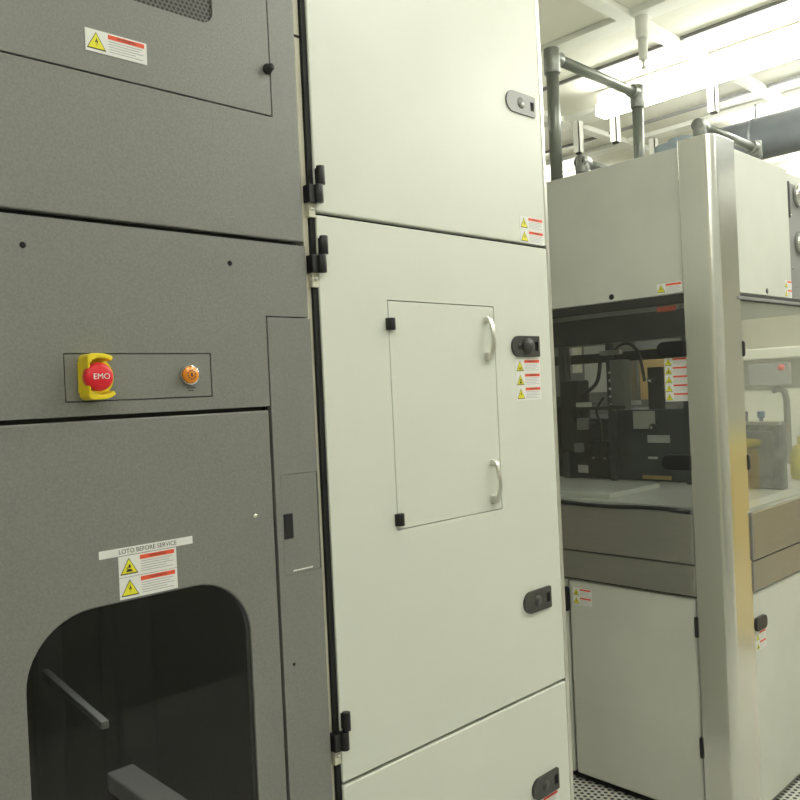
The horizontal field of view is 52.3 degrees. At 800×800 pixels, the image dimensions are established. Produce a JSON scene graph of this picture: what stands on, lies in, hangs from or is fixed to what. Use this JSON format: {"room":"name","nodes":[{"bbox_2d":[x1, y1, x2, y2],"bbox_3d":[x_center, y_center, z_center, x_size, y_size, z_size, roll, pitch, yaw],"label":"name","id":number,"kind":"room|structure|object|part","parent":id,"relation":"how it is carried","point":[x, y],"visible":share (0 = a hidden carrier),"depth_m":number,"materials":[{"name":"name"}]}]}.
{"room":"clean room","nodes":[
{"label":"clean room","id":0,"kind":"room"},
{"bbox_2d":[538,0,799,179],"bbox_3d":[0.605,-1.814,3.895,11.600,0.040,7.700,-3,1,-44],"label":"ceiling","id":1,"kind":"structure","parent":0,"point":[558,19],"depth_m":4.32,"materials":[{"name":"white"}]},
{"bbox_2d":[544,107,601,137],"bbox_3d":[1.580,-1.833,4.828,0.180,0.030,7.700,-3,1,-44],"label":"trim","id":2,"kind":"structure","parent":1,"relation":"attached to","point":[587,116],"depth_m":5.22,"materials":[{"name":"white"}]},
{"bbox_2d":[573,120,584,154],"bbox_3d":[1.158,-1.698,5.277,0.056,0.208,0.044,-3,1,-44],"label":"bracket","id":3,"kind":"object","parent":2,"relation":"hanging from","point":[578,131],"visible":1,"depth_m":5.26,"materials":[{"name":"white metal"}]},
{"bbox_2d":[609,115,620,144],"bbox_3d":[1.344,-1.705,5.082,0.056,0.208,0.044,-3,1,-44],"label":"bracket","id":4,"kind":"object","parent":2,"relation":"hanging from","point":[615,121],"visible":0.73,"depth_m":5.07,"materials":[{"name":"white metal"}]},
{"bbox_2d":[707,84,719,114],"bbox_3d":[1.779,-1.726,4.627,0.056,0.198,0.044,-3,1,-44],"label":"bracket","id":5,"kind":"object","parent":2,"relation":"hanging from","point":[713,90],"visible":0.73,"depth_m":4.61,"materials":[{"name":"white metal"}]},
{"bbox_2d":[543,110,648,154],"bbox_3d":[0.123,-1.759,4.401,11.600,0.034,0.070,-3,1,-44],"label":"trim","id":6,"kind":"structure","parent":1,"relation":"attached to","point":[591,131],"depth_m":5.54,"materials":[{"name":"white metal"}]},
{"bbox_2d":[540,0,696,62],"bbox_3d":[0.830,-1.792,4.109,0.115,0.030,7.700,-3,1,-44],"label":"trim","id":7,"kind":"structure","parent":1,"relation":"attached to","point":[653,8],"depth_m":3.91,"materials":[{"name":"white"}]},
{"bbox_2d":[635,14,648,69],"bbox_3d":[1.133,-1.667,3.800,0.059,0.242,0.059,-3,1,-44],"label":"sprinkler head","id":8,"kind":"object","parent":7,"relation":"hanging from","point":[641,21],"visible":1,"depth_m":3.78},
{"bbox_2d":[542,0,791,91],"bbox_3d":[1.140,-1.815,4.406,0.016,0.018,7.700,-3,1,-44],"label":"trim","id":9,"kind":"structure","parent":1,"relation":"attached to","point":[778,2],"depth_m":4.05,"materials":[{"name":"grey"}]},
{"bbox_2d":[545,75,799,153],"bbox_3d":[1.905,-1.857,5.139,0.016,0.018,7.700,-3,1,-44],"label":"trim","id":10,"kind":"structure","parent":1,"relation":"attached to","point":[796,77],"depth_m":5.17,"materials":[{"name":"grey"}]},
{"bbox_2d":[546,89,799,169],"bbox_3d":[2.114,-1.862,5.340,0.120,0.030,7.700,-3,1,-44],"label":"trim","id":11,"kind":"structure","parent":1,"relation":"attached to","point":[794,95],"depth_m":5.48,"materials":[{"name":"white"}]},
{"bbox_2d":[649,138,658,154],"bbox_3d":[1.788,-1.761,5.729,0.056,0.148,0.044,-3,1,-44],"label":"bracket","id":12,"kind":"object","parent":11,"relation":"hanging from","point":[653,142],"visible":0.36,"depth_m":5.71,"materials":[{"name":"white metal"}]},
{"bbox_2d":[577,0,797,107],"bbox_3d":[0.862,-1.787,3.628,11.600,0.034,0.070,-3,1,-44],"label":"trim","id":13,"kind":"structure","parent":1,"relation":"attached to","point":[612,9],"depth_m":4.12,"materials":[{"name":"white"}]},
{"bbox_2d":[594,27,799,119],"bbox_3d":[1.596,-1.746,4.383,0.116,0.129,1.200,-3,1,-44],"label":"ceiling light","id":14,"kind":"object","parent":1,"relation":"attached to","point":[783,47],"visible":1,"depth_m":4.29,"materials":[{"name":"white plastic"}]},
{"bbox_2d":[720,104,799,159],"bbox_3d":[3.345,-1.715,3.933,0.268,0.354,3.875,-3,1,-44],"label":"air duct","id":15,"kind":"object","parent":1,"relation":"hanging from","point":[779,132],"visible":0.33,"depth_m":4.93,"materials":[{"name":"grey metal"}]},
{"bbox_2d":[730,103,799,124],"bbox_3d":[2.626,-1.804,4.996,0.116,0.119,1.200,-3,1,-44],"label":"ceiling light","id":16,"kind":"object","parent":1,"relation":"attached to","point":[797,104],"visible":0.17,"depth_m":5.24,"materials":[{"name":"white plastic"}]},
{"bbox_2d":[780,162,799,176],"bbox_3d":[3.522,-1.852,6.200,0.116,0.129,1.200,-3,1,-44],"label":"ceiling light","id":17,"kind":"object","parent":1,"relation":"attached to","point":[794,168],"visible":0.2,"depth_m":6.53,"materials":[{"name":"white"}]},
{"bbox_2d":[788,170,799,176],"bbox_3d":[3.523,-1.820,6.200,0.110,0.060,1.180,-3,1,-44],"label":"diffuser","id":18,"kind":"object","parent":17,"relation":"attached to","point":[795,172],"depth_m":6.50,"materials":[{"name":"white"}]},
{"bbox_3d":[-0.603,-1.732,5.160,11.600,0.034,0.070,-3,1,-44],"label":"trim","id":19,"kind":"structure","parent":1,"relation":"attached to","visible":0},
{"bbox_2d":[546,172,574,181],"bbox_3d":[1.064,-1.743,6.891,0.116,0.129,1.200,-3,1,-44],"label":"ceiling light","id":20,"kind":"object","parent":19,"relation":"attached to","point":[567,175],"visible":0.02,"depth_m":6.56,"materials":[{"name":"white"}]},
{"bbox_2d":[573,774,799,799],"bbox_3d":[0.757,1.452,3.923,11.600,0.040,7.700,-3,1,-44],"label":"floor","id":21,"kind":"structure","parent":0,"point":[584,789],"depth_m":2.97,"materials":[{"name":"metal"}]},
{"bbox_2d":[0,0,332,799],"bbox_3d":[-0.680,0.093,1.553,0.668,2.850,0.910,-3,1,-44],"label":"tall cabinet","id":22,"kind":"object","parent":21,"relation":"on","point":[158,432],"visible":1,"depth_m":1.30,"materials":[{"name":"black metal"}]},
{"bbox_3d":[-0.449,-0.034,1.203,0.052,0.062,0.005,-3,1,-44],"label":"plate","id":23,"kind":"part","parent":22,"relation":"part of","materials":[{"name":"red plastic"}]},
{"bbox_2d":[26,596,186,799],"bbox_3d":[-0.609,0.865,1.611,0.480,1.140,0.765,-3,1,-44],"label":"panel","id":24,"kind":"object","parent":22,"relation":"in","point":[129,721],"visible":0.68,"depth_m":1.67,"materials":[{"name":"black metal"}]},
{"bbox_3d":[-0.691,0.679,1.585,0.060,0.680,0.080,-3,1,-44],"label":"post","id":25,"kind":"part","parent":24,"relation":"part of","materials":[{"name":"black"}]},
{"bbox_3d":[-0.578,0.518,1.429,0.012,0.017,0.351,-3,1,-39],"label":"rail","id":26,"kind":"part","parent":24,"relation":"part of","materials":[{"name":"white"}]},
{"bbox_3d":[-0.572,0.652,1.727,0.090,0.720,0.080,-3,1,-44],"label":"post","id":27,"kind":"part","parent":24,"relation":"part of","materials":[{"name":"black"}]},
{"bbox_3d":[-0.443,-0.800,1.251,0.544,0.620,0.018,-3,1,-44],"label":"access panel","id":28,"kind":"part","parent":22,"relation":"part of","materials":[{"name":"grey metal"}]},
{"bbox_3d":[-0.403,-0.036,1.262,0.238,0.068,0.017,-3,1,-44],"label":"control plate","id":29,"kind":"part","parent":22,"relation":"part of","materials":[{"name":"grey metal"}]},
{"bbox_3d":[-0.375,0.717,1.261,0.480,1.380,0.018,-3,1,-44],"label":"door","id":30,"kind":"part","parent":22,"relation":"part of","materials":[{"name":"grey metal"}]},
{"bbox_3d":[-0.414,0.083,1.267,0.657,2.810,0.012,-3,1,-44],"label":"frame","id":31,"kind":"part","parent":22,"relation":"part of","materials":[{"name":"grey paint"}]},
{"bbox_2d":[134,0,210,21],"bbox_3d":[-0.447,-0.779,1.248,0.353,0.343,0.013,-3,1,-44],"label":"vent grille","id":32,"kind":"object","parent":22,"relation":"attached to","point":[152,10],"depth_m":1.31,"materials":[{"name":"grey metal"}]},
{"bbox_2d":[180,365,199,384],"bbox_3d":[-0.337,-0.040,1.308,0.033,0.033,0.008,-3,1,-44],"label":"indicator light","id":33,"kind":"object","parent":22,"relation":"attached to","point":[189,374],"depth_m":1.30,"materials":[{"name":"orange plastic"}]},
{"bbox_3d":[-0.229,-0.581,1.425,0.018,0.018,0.016,-3,1,-44],"label":"knob","id":34,"kind":"part","parent":22,"relation":"part of","materials":[{"name":"black plastic"}]},
{"bbox_2d":[283,513,293,538],"bbox_3d":[-0.201,0.223,1.443,0.018,0.044,0.017,-3,1,-44],"label":"rocker switch","id":35,"kind":"object","parent":22,"relation":"attached to","point":[288,518],"depth_m":1.44,"materials":[{"name":"black plastic"}]},
{"bbox_2d":[280,471,319,575],"bbox_3d":[-0.183,0.220,1.463,0.079,0.176,0.017,-3,1,-44],"label":"panel","id":36,"kind":"object","parent":22,"relation":"attached to","point":[299,495],"depth_m":1.45,"materials":[{"name":"grey metal"}]},
{"bbox_2d":[292,0,573,799],"bbox_3d":[-0.174,0.055,2.049,0.751,2.830,0.895,-3,1,-44],"label":"tall cabinet","id":37,"kind":"object","parent":21,"relation":"on","point":[421,139],"visible":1,"depth_m":1.70,"materials":[{"name":"beige metal"}]},
{"bbox_3d":[-0.169,0.060,1.510,0.012,2.830,0.040,-3,1,-44],"label":"hinge frame","id":38,"kind":"part","parent":37,"relation":"part of","materials":[{"name":"beige"}]},
{"bbox_3d":[0.071,-0.860,1.745,0.708,0.998,0.020,-3,1,-44],"label":"door","id":39,"kind":"part","parent":37,"relation":"part of","materials":[{"name":"white metal"}]},
{"bbox_3d":[0.119,0.170,1.754,0.708,1.051,0.020,-3,1,-44],"label":"door","id":40,"kind":"part","parent":37,"relation":"part of","materials":[{"name":"white metal"}]},
{"bbox_3d":[0.160,1.060,1.762,0.708,0.716,0.020,-3,1,-44],"label":"door","id":41,"kind":"part","parent":37,"relation":"part of","materials":[{"name":"white metal"}]},
{"bbox_3d":[0.202,-0.137,1.814,0.016,0.098,0.026,-3,1,-44],"label":"pull handle","id":42,"kind":"part","parent":37,"relation":"part of","materials":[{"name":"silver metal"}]},
{"bbox_3d":[0.216,0.182,1.817,0.016,0.098,0.026,-3,1,-44],"label":"pull handle","id":43,"kind":"part","parent":37,"relation":"part of","materials":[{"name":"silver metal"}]},
{"bbox_3d":[0.286,-0.702,1.926,0.026,0.026,0.004,-3,1,-44],"label":"latch knob","id":44,"kind":"part","parent":37,"relation":"part of","materials":[{"name":"grey plastic"}]},
{"bbox_3d":[0.304,-0.127,1.913,0.038,0.038,0.014,-3,1,-44],"label":"latch knob","id":45,"kind":"part","parent":37,"relation":"part of","materials":[{"name":"grey plastic"}]},
{"bbox_3d":[0.326,0.473,1.919,0.026,0.026,0.004,-3,1,-44],"label":"latch knob","id":46,"kind":"part","parent":37,"relation":"part of","materials":[{"name":"grey plastic"}]},
{"bbox_3d":[0.345,0.910,1.922,0.026,0.026,0.004,-3,1,-44],"label":"latch knob","id":47,"kind":"part","parent":37,"relation":"part of","materials":[{"name":"grey plastic"}]},
{"bbox_3d":[0.372,0.030,2.010,0.014,2.830,0.028,-3,1,-44],"label":"edge trim","id":48,"kind":"part","parent":37,"relation":"part of","materials":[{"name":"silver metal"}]},
{"bbox_2d":[546,133,799,799],"bbox_3d":[1.065,0.272,3.854,1.756,2.290,1.786,-3,1,-44],"label":"machine","id":49,"kind":"object","parent":21,"relation":"on","point":[682,600],"visible":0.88,"depth_m":2.81,"materials":[{"name":"beige metal"}]},
{"bbox_3d":[0.270,1.060,3.502,0.021,0.736,1.116,-3,1,-44],"label":"door","id":50,"kind":"part","parent":49,"relation":"part of","materials":[{"name":"white metal"}]},
{"bbox_3d":[1.075,-0.024,5.062,0.050,0.740,0.050,-3,1,-44],"label":"frame post","id":51,"kind":"part","parent":49,"relation":"part of","materials":[{"name":"silver metal"}]},
{"bbox_2d":[559,414,610,478],"bbox_3d":[0.858,0.220,4.135,0.563,0.271,0.897,-3,1,-44],"label":"module","id":52,"kind":"object","parent":49,"relation":"on","point":[587,465],"visible":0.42,"depth_m":3.73,"materials":[{"name":"grey paint"}]},
{"bbox_3d":[0.847,0.318,3.763,0.001,0.036,0.055,-3,1,-44],"label":"label plate","id":53,"kind":"part","parent":52,"relation":"part of","materials":[{"name":"white metal"}]},
{"bbox_3d":[0.849,0.270,4.157,0.550,0.171,0.850,-3,1,-44],"label":"casing","id":54,"kind":"part","parent":52,"relation":"part of","materials":[{"name":"grey paint"}]},
{"bbox_2d":[573,155,608,173],"bbox_3d":[0.788,-0.876,3.137,0.356,0.079,0.051,-3,1,-44],"label":"pipe stub","id":55,"kind":"object","parent":49,"relation":"on","point":[582,163],"visible":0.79,"depth_m":3.02,"materials":[{"name":"grey metal"}]},
{"bbox_2d":[543,46,644,180],"bbox_3d":[0.809,-1.091,3.303,0.681,0.503,0.061,-3,1,-44],"label":"roof railing","id":56,"kind":"object","parent":49,"relation":"on","point":[553,58],"visible":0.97,"depth_m":3.09,"materials":[{"name":"grey metal"}]},
{"bbox_2d":[560,478,659,498],"bbox_3d":[0.487,0.368,3.607,0.380,0.020,1.240,-3,1,-44],"label":"tray","id":57,"kind":"object","parent":49,"relation":"on","point":[569,487],"depth_m":3.21,"materials":[{"name":"plastic"}]},
{"bbox_3d":[0.375,-0.577,3.298,0.020,0.484,1.642,-3,1,-44],"label":"panel","id":58,"kind":"part","parent":49,"relation":"part of","materials":[{"name":"white metal"}]},
{"bbox_2d":[554,338,682,413],"bbox_3d":[1.249,-0.032,4.620,0.072,0.731,0.910,-3,1,-44],"label":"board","id":59,"kind":"object","parent":49,"relation":"on","point":[639,389],"visible":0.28,"depth_m":4.56,"materials":[{"name":"grey metal"}]},
{"bbox_3d":[1.417,-0.145,4.487,0.006,0.300,0.220,-3,1,-44],"label":"amber panel","id":60,"kind":"part","parent":59,"relation":"part of","materials":[{"name":"brown"}]},
{"bbox_2d":[553,308,691,484],"bbox_3d":[0.838,-0.002,3.824,0.385,0.721,1.470,-3,1,-44],"label":"gantry","id":61,"kind":"object","parent":49,"relation":"on","point":[573,404],"visible":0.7,"depth_m":3.59,"materials":[{"name":"grey metal"}]},
{"bbox_3d":[0.771,0.002,3.781,0.040,0.721,0.040,-3,1,-44],"label":"post","id":62,"kind":"part","parent":61,"relation":"part of","materials":[{"name":"grey metal"}]},
{"bbox_3d":[0.768,0.040,3.693,0.030,0.015,0.560,-3,1,-44],"label":"cross rail","id":63,"kind":"part","parent":61,"relation":"part of","materials":[{"name":"black metal"}]},
{"bbox_3d":[0.936,-0.004,3.600,0.028,0.721,0.028,-3,1,-44],"label":"post","id":64,"kind":"part","parent":61,"relation":"part of","materials":[{"name":"grey metal"}]},
{"bbox_3d":[1.181,-0.014,3.344,0.028,0.721,0.028,-3,1,-44],"label":"post","id":65,"kind":"part","parent":61,"relation":"part of","materials":[{"name":"grey metal"}]},
{"bbox_3d":[0.411,0.393,3.284,0.015,0.023,1.600,-3,1,-44],"label":"sealing cord","id":66,"kind":"part","parent":49,"relation":"part of","materials":[{"name":"black plastic"}]},
{"bbox_3d":[0.836,1.039,2.911,0.021,0.736,0.506,-3,1,-44],"label":"door","id":67,"kind":"part","parent":49,"relation":"part of","materials":[{"name":"white metal"}]},
{"bbox_2d":[616,367,686,482],"bbox_3d":[1.210,0.098,3.643,0.466,0.491,0.330,-3,1,-44],"label":"module","id":68,"kind":"object","parent":49,"relation":"on","point":[646,435],"visible":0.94,"depth_m":3.50,"materials":[{"name":"plastic"}]},
{"bbox_3d":[1.058,0.086,3.530,0.001,0.077,0.105,-3,1,-44],"label":"rating plate","id":69,"kind":"part","parent":68,"relation":"part of","materials":[{"name":"plastic"}]},
{"bbox_3d":[1.072,-0.085,3.473,0.047,0.036,0.036,-3,1,-44],"label":"ball knob","id":70,"kind":"part","parent":68,"relation":"part of","materials":[{"name":"black plastic"}]},
{"bbox_3d":[1.230,0.186,3.660,0.420,0.311,0.330,-3,1,-44],"label":"casing","id":71,"kind":"part","parent":68,"relation":"part of","materials":[{"name":"grey metal"}]},
{"bbox_3d":[1.082,0.117,3.475,0.047,0.036,0.036,-3,1,-44],"label":"ball knob","id":72,"kind":"part","parent":68,"relation":"part of","materials":[{"name":"black plastic"}]},
{"bbox_3d":[1.107,0.167,3.484,0.001,0.033,0.105,-3,1,-44],"label":"label plate","id":73,"kind":"part","parent":68,"relation":"part of","materials":[{"name":"white metal"}]},
{"bbox_2d":[654,135,692,152],"bbox_3d":[1.060,-0.913,3.052,0.160,0.128,0.160,-3,1,-44],"label":"motor","id":74,"kind":"object","parent":49,"relation":"on","point":[672,143],"visible":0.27,"depth_m":3.01,"materials":[{"name":"grey"}]},
{"bbox_2d":[691,118,761,158],"bbox_3d":[1.147,-0.895,2.837,0.480,0.088,0.047,-3,1,-44],"label":"guard rail","id":75,"kind":"object","parent":49,"relation":"on","point":[699,126],"visible":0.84,"depth_m":2.81,"materials":[{"name":"grey metal"}]},
{"bbox_3d":[1.285,-0.612,2.897,0.466,0.484,0.020,-3,1,-44],"label":"panel","id":76,"kind":"part","parent":49,"relation":"part of","materials":[{"name":"white metal"}]},
{"bbox_2d":[745,411,787,489],"bbox_3d":[1.370,0.192,3.135,0.065,0.296,0.212,-3,1,-44],"label":"block","id":77,"kind":"object","parent":49,"relation":"on","point":[765,440],"visible":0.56,"depth_m":3.08,"materials":[{"name":"plastic"}]},
{"bbox_3d":[1.362,0.210,3.114,0.007,0.180,0.130,-3,1,-44],"label":"plate","id":78,"kind":"part","parent":77,"relation":"part of","materials":[{"name":"grey metal"}]},
{"bbox_3d":[1.382,0.064,3.118,0.028,0.040,0.028,-3,1,-44],"label":"blue knob","id":79,"kind":"part","parent":77,"relation":"part of","materials":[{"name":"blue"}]},
{"bbox_3d":[1.703,-0.374,3.264,1.600,0.011,0.006,-3,1,-44],"label":"window rail","id":80,"kind":"part","parent":49,"relation":"part of","materials":[{"name":"grey metal"}]},
{"bbox_3d":[1.519,1.006,3.063,0.894,0.736,0.021,-3,1,-44],"label":"door","id":81,"kind":"part","parent":49,"relation":"part of","materials":[{"name":"white metal"}]},
{"bbox_2d":[771,385,791,463],"bbox_3d":[1.870,0.118,3.986,0.032,0.382,0.086,-3,1,-44],"label":"pipe","id":82,"kind":"object","parent":49,"relation":"on","point":[786,399],"visible":0.89,"depth_m":3.96,"materials":[{"name":"grey metal"}]},
{"bbox_3d":[1.726,-0.615,3.329,0.758,0.441,0.024,-3,1,-44],"label":"gauge panel","id":83,"kind":"part","parent":49,"relation":"part of","materials":[{"name":"grey metal"}]},
{"bbox_2d":[790,436,799,479],"bbox_3d":[1.654,0.237,3.351,0.090,0.176,0.090,-3,1,-44],"label":"jug","id":84,"kind":"object","parent":49,"relation":"on","point":[795,450],"visible":1,"depth_m":3.33,"materials":[{"name":"yellow plastic"}]},
{"bbox_2d":[743,346,799,446],"bbox_3d":[2.937,0.458,6.354,1.015,1.700,1.650,-3,1,-44],"label":"machine","id":85,"kind":"object","parent":21,"relation":"on","point":[764,369],"visible":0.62,"depth_m":5.93,"materials":[{"name":"beige metal"}]},
{"bbox_2d":[743,346,799,360],"bbox_3d":[2.912,-0.351,6.359,0.980,0.080,1.650,-3,1,-44],"label":"hood","id":86,"kind":"object","parent":85,"relation":"attached to","point":[792,353],"depth_m":5.90,"materials":[{"name":"beige metal"}]},
{"bbox_2d":[576,315,799,372],"bbox_3d":[4.902,-0.413,7.952,0.100,3.230,7.700,-3,1,-44],"label":"wall","id":87,"kind":"structure","parent":0,"point":[782,331],"depth_m":8.80,"materials":[{"name":"white paint"}]}
]}

